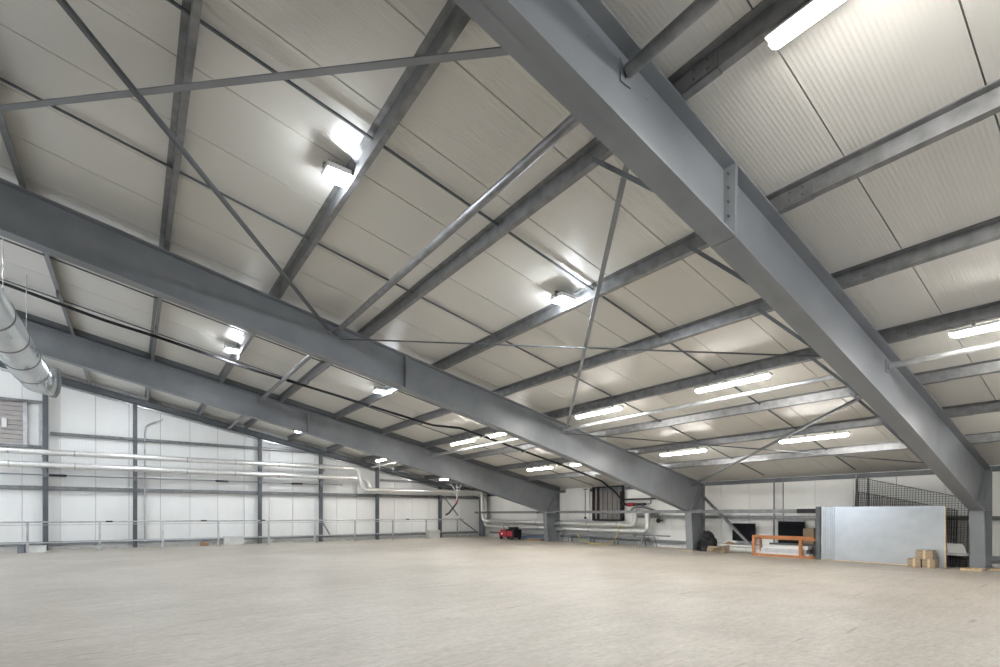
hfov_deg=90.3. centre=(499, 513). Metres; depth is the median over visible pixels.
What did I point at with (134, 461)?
bracket
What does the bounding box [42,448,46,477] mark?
bracket
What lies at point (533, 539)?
board
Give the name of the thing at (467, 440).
diffuser
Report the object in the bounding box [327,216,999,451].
roof purlin
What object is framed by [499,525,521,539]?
machine
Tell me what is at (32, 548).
storage box
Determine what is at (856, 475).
pipe
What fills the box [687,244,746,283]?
brace
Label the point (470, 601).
floor
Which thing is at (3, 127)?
roof purlin
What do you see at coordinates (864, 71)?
ceiling
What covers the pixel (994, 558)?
wall rail
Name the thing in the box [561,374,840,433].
tube
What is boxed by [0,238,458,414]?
bar
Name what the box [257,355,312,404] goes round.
tube
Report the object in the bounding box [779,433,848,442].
diffuser
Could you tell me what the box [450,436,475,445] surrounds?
strip light
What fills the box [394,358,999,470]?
roof purlin
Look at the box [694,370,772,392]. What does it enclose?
strip light
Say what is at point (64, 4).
diagonal brace
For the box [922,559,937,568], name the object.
block
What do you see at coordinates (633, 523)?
pipe
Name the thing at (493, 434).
diffuser
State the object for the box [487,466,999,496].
trim
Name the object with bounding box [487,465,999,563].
wall
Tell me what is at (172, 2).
bar
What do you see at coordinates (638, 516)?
wall rail
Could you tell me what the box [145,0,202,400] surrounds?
roof purlin
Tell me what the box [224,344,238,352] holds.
floodlight
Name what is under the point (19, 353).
air duct
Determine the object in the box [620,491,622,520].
wall post
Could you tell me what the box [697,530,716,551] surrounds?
bag
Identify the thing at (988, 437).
purlin
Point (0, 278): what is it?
bar
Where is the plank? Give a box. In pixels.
[717,543,762,547]
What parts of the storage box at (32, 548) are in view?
lid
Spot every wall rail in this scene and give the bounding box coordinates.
[0,485,477,498]
[0,531,477,545]
[50,432,315,453]
[380,479,450,483]
[490,531,999,560]
[637,515,999,519]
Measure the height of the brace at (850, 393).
1.105 m
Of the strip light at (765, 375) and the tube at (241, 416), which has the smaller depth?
the strip light at (765, 375)
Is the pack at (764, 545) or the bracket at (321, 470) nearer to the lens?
the pack at (764, 545)
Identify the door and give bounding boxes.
[566,487,589,519]
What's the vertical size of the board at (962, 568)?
0.060 m
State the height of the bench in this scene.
0.420 m
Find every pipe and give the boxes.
[0,447,643,526]
[0,460,654,533]
[144,418,162,542]
[446,484,460,514]
[773,479,783,542]
[855,474,868,506]
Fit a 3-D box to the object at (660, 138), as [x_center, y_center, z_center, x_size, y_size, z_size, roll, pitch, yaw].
[2.237,-2.800,5.561,28.200,8.601,0.340,0,0,-36]
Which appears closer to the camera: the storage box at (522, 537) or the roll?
the roll
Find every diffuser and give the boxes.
[451,439,474,445]
[490,433,504,436]
[527,467,552,470]
[576,407,621,418]
[661,449,706,455]
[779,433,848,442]
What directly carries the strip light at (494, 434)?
attached to the roof purlin at (990, 311)
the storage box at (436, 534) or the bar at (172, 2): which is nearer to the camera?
the bar at (172, 2)
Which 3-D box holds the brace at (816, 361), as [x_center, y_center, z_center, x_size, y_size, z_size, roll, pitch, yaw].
[6.282,-2.559,9.277,0.053,1.038,0.959,0,0,-36]
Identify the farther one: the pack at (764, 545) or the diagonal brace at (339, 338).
the pack at (764, 545)
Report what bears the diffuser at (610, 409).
attached to the strip light at (612, 408)
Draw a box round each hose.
[577,526,620,543]
[631,506,659,517]
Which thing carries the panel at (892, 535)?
on the floor
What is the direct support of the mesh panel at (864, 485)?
on the floor
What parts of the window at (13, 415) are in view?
slat panel, frame, wall rail, wall rail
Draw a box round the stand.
[633,534,670,546]
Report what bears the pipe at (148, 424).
attached to the wall rail at (20, 487)
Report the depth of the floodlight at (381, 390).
15.78 m
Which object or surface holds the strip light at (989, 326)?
attached to the roof purlin at (990, 311)
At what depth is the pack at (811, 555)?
17.34 m
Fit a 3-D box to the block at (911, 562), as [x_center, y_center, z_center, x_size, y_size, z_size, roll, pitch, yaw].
[11.774,1.379,14.094,0.304,0.242,0.300,0,0,-36]
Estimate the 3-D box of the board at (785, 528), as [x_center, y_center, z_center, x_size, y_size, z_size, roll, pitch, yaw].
[10.622,0.685,18.139,0.045,0.830,0.900,0,0,-36]
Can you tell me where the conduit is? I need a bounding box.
[0,473,342,484]
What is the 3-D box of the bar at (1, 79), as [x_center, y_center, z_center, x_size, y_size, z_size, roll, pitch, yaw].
[-1.362,-4.339,10.276,27.806,5.810,0.028,0,0,-36]
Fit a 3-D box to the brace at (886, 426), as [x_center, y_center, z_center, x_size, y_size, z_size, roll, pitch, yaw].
[9.529,-1.633,11.670,0.053,1.208,0.962,0,0,-36]
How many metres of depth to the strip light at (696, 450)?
16.32 m
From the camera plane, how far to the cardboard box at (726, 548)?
19.25 m
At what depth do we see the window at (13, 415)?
20.19 m
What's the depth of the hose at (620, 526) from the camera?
24.18 m
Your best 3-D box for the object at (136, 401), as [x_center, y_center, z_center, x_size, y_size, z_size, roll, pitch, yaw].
[-12.313,-2.800,25.304,28.200,8.601,0.350,0,0,-36]
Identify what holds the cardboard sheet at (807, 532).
on the floor
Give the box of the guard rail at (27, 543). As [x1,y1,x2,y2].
[0,519,463,552]
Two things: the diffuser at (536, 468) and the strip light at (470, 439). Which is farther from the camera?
the diffuser at (536, 468)
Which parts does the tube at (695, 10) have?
plate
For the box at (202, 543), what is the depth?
23.48 m
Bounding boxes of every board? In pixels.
[526,538,544,540]
[732,523,755,540]
[778,521,804,543]
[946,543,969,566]
[960,567,984,571]
[988,568,999,570]
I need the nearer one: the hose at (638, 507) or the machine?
the hose at (638, 507)
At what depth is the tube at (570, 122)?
6.82 m
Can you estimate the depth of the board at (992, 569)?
13.20 m
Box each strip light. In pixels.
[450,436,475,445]
[488,431,504,436]
[526,464,553,470]
[574,403,623,418]
[659,446,707,455]
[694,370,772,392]
[765,0,844,50]
[779,429,850,442]
[948,320,999,337]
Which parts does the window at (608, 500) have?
pane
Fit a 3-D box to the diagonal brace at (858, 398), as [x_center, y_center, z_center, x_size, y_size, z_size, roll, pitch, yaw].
[7.695,-1.888,14.931,0.110,1.483,10.882,0,0,2]
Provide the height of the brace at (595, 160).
0.906 m
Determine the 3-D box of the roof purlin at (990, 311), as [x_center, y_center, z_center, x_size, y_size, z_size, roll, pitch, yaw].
[1.772,-3.112,15.511,0.154,0.236,32.830,0,0,-36]
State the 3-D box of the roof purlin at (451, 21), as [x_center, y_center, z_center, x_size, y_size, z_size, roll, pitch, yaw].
[-4.771,-4.803,10.689,0.154,0.236,32.830,0,0,-36]
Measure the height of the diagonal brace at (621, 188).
1.572 m
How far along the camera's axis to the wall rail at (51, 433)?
23.29 m
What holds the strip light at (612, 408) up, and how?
attached to the roof purlin at (990, 311)
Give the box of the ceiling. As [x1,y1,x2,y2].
[0,0,999,493]
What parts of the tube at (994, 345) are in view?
plate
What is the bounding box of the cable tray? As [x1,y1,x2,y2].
[622,498,654,499]
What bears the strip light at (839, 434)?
attached to the purlin at (988, 406)
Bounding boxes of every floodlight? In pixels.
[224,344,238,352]
[321,159,351,186]
[373,386,386,393]
[551,290,574,305]
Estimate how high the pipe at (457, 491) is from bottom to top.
1.946 m
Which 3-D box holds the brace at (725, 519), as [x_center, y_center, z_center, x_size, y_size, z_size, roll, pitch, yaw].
[9.003,0.123,20.049,0.095,2.218,2.266,0,0,-36]
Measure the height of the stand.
0.558 m
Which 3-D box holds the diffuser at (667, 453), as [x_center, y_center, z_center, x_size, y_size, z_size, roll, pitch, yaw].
[6.046,-2.012,16.456,0.124,0.069,1.676,0,0,-36]
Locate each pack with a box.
[758,551,812,556]
[761,548,809,553]
[763,544,811,549]
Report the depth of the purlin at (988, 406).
14.02 m
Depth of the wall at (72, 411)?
23.33 m
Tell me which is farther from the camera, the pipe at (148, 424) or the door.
the door
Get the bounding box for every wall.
[0,367,486,548]
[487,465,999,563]
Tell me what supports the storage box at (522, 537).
on the floor
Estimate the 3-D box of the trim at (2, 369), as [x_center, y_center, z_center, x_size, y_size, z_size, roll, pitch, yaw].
[-12.343,-3.832,25.598,28.500,5.998,0.138,0,0,-36]
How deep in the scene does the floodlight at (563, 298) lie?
9.03 m
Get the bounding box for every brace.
[0,35,588,111]
[56,0,333,335]
[339,338,875,357]
[564,99,646,431]
[564,433,973,466]
[591,156,653,192]
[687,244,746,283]
[691,380,897,485]
[701,493,750,544]
[757,307,811,348]
[809,357,862,398]
[849,392,897,434]
[882,422,925,464]
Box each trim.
[0,368,487,501]
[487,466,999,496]
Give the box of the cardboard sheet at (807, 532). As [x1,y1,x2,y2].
[803,528,815,548]
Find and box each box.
[17,544,25,553]
[29,545,46,552]
[200,541,208,545]
[223,536,243,544]
[427,530,439,537]
[521,536,544,539]
[706,545,729,552]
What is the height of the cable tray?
0.070 m
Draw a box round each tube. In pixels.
[228,415,244,430]
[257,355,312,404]
[331,114,579,338]
[370,462,396,468]
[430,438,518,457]
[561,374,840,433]
[620,0,719,88]
[886,341,999,372]
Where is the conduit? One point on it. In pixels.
(49, 475)
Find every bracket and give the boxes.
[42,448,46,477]
[133,453,136,480]
[259,466,262,484]
[320,464,324,486]
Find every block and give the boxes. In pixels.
[907,558,921,567]
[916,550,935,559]
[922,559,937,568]
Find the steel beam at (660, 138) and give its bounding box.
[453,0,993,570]
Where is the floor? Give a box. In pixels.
[0,536,999,666]
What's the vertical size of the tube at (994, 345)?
0.220 m
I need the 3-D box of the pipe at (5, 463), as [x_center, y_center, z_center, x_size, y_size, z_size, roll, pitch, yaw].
[-8.185,-0.601,20.022,28.380,3.097,13.408,0,0,-36]
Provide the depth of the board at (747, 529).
19.51 m
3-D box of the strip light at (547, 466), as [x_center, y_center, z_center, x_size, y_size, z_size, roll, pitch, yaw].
[1.780,-2.085,22.244,0.200,0.215,1.700,0,0,-36]
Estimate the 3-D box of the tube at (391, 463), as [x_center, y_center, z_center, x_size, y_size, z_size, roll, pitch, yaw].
[-5.325,-2.710,26.020,0.150,0.220,7.190,0,0,-36]
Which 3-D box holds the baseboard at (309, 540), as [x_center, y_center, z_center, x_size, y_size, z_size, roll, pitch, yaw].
[-12.331,1.445,25.664,28.400,0.110,0.050,0,0,-36]
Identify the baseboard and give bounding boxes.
[0,534,485,550]
[486,534,999,567]
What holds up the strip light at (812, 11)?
attached to the roof purlin at (749, 31)
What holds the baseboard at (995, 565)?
attached to the wall at (836, 492)
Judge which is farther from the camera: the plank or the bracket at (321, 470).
the bracket at (321, 470)
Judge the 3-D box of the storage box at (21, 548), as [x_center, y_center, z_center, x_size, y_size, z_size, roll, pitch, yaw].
[-18.321,1.335,19.044,0.220,0.330,0.320,0,0,-36]
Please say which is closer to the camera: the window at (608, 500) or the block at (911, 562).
the block at (911, 562)
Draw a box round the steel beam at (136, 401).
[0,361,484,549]
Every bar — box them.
[0,77,763,475]
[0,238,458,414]
[0,278,593,485]
[166,0,855,469]
[475,509,815,512]
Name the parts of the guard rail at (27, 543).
post, post, post, under rail, post, rail, rail, post, post, post, post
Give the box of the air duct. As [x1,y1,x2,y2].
[0,236,61,397]
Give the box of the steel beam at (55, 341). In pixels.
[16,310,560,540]
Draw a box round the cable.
[0,281,623,502]
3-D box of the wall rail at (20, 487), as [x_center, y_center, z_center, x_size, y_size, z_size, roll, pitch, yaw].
[-12.608,-1.080,25.366,27.600,0.160,0.160,0,0,-36]
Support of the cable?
hanging from the roof purlin
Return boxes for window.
[0,397,41,448]
[592,485,624,520]
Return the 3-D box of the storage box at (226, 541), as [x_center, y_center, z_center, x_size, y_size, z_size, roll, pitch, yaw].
[-13.046,1.290,24.360,0.870,0.420,0.320,0,0,-36]
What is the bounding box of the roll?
[717,545,758,552]
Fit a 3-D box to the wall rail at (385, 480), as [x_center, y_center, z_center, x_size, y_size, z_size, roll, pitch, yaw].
[-4.316,-2.000,31.477,7.000,0.120,0.160,0,0,-36]
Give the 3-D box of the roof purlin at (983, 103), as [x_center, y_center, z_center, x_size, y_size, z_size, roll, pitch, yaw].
[-1.475,-3.951,13.118,0.154,0.236,32.830,0,0,-36]
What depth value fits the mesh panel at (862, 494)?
15.07 m
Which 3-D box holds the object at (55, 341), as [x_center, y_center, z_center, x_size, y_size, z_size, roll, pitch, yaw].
[-8.009,-2.898,19.464,28.200,8.797,0.500,0,0,-36]
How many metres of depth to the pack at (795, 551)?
17.40 m
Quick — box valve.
[621,497,652,505]
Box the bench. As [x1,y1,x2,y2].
[565,534,649,546]
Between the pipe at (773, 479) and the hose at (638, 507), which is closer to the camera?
the pipe at (773, 479)
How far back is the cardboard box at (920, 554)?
13.81 m
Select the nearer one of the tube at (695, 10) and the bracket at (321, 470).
the tube at (695, 10)
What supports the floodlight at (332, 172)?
attached to the roof purlin at (451, 21)
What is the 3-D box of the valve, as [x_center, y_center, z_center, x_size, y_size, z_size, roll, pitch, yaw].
[6.454,-0.594,23.455,0.263,0.468,1.693,0,0,-42]
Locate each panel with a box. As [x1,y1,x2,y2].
[816,506,945,567]
[855,477,968,566]
[858,491,957,566]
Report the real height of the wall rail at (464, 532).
0.140 m
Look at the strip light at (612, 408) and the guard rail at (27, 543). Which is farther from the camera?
the guard rail at (27, 543)

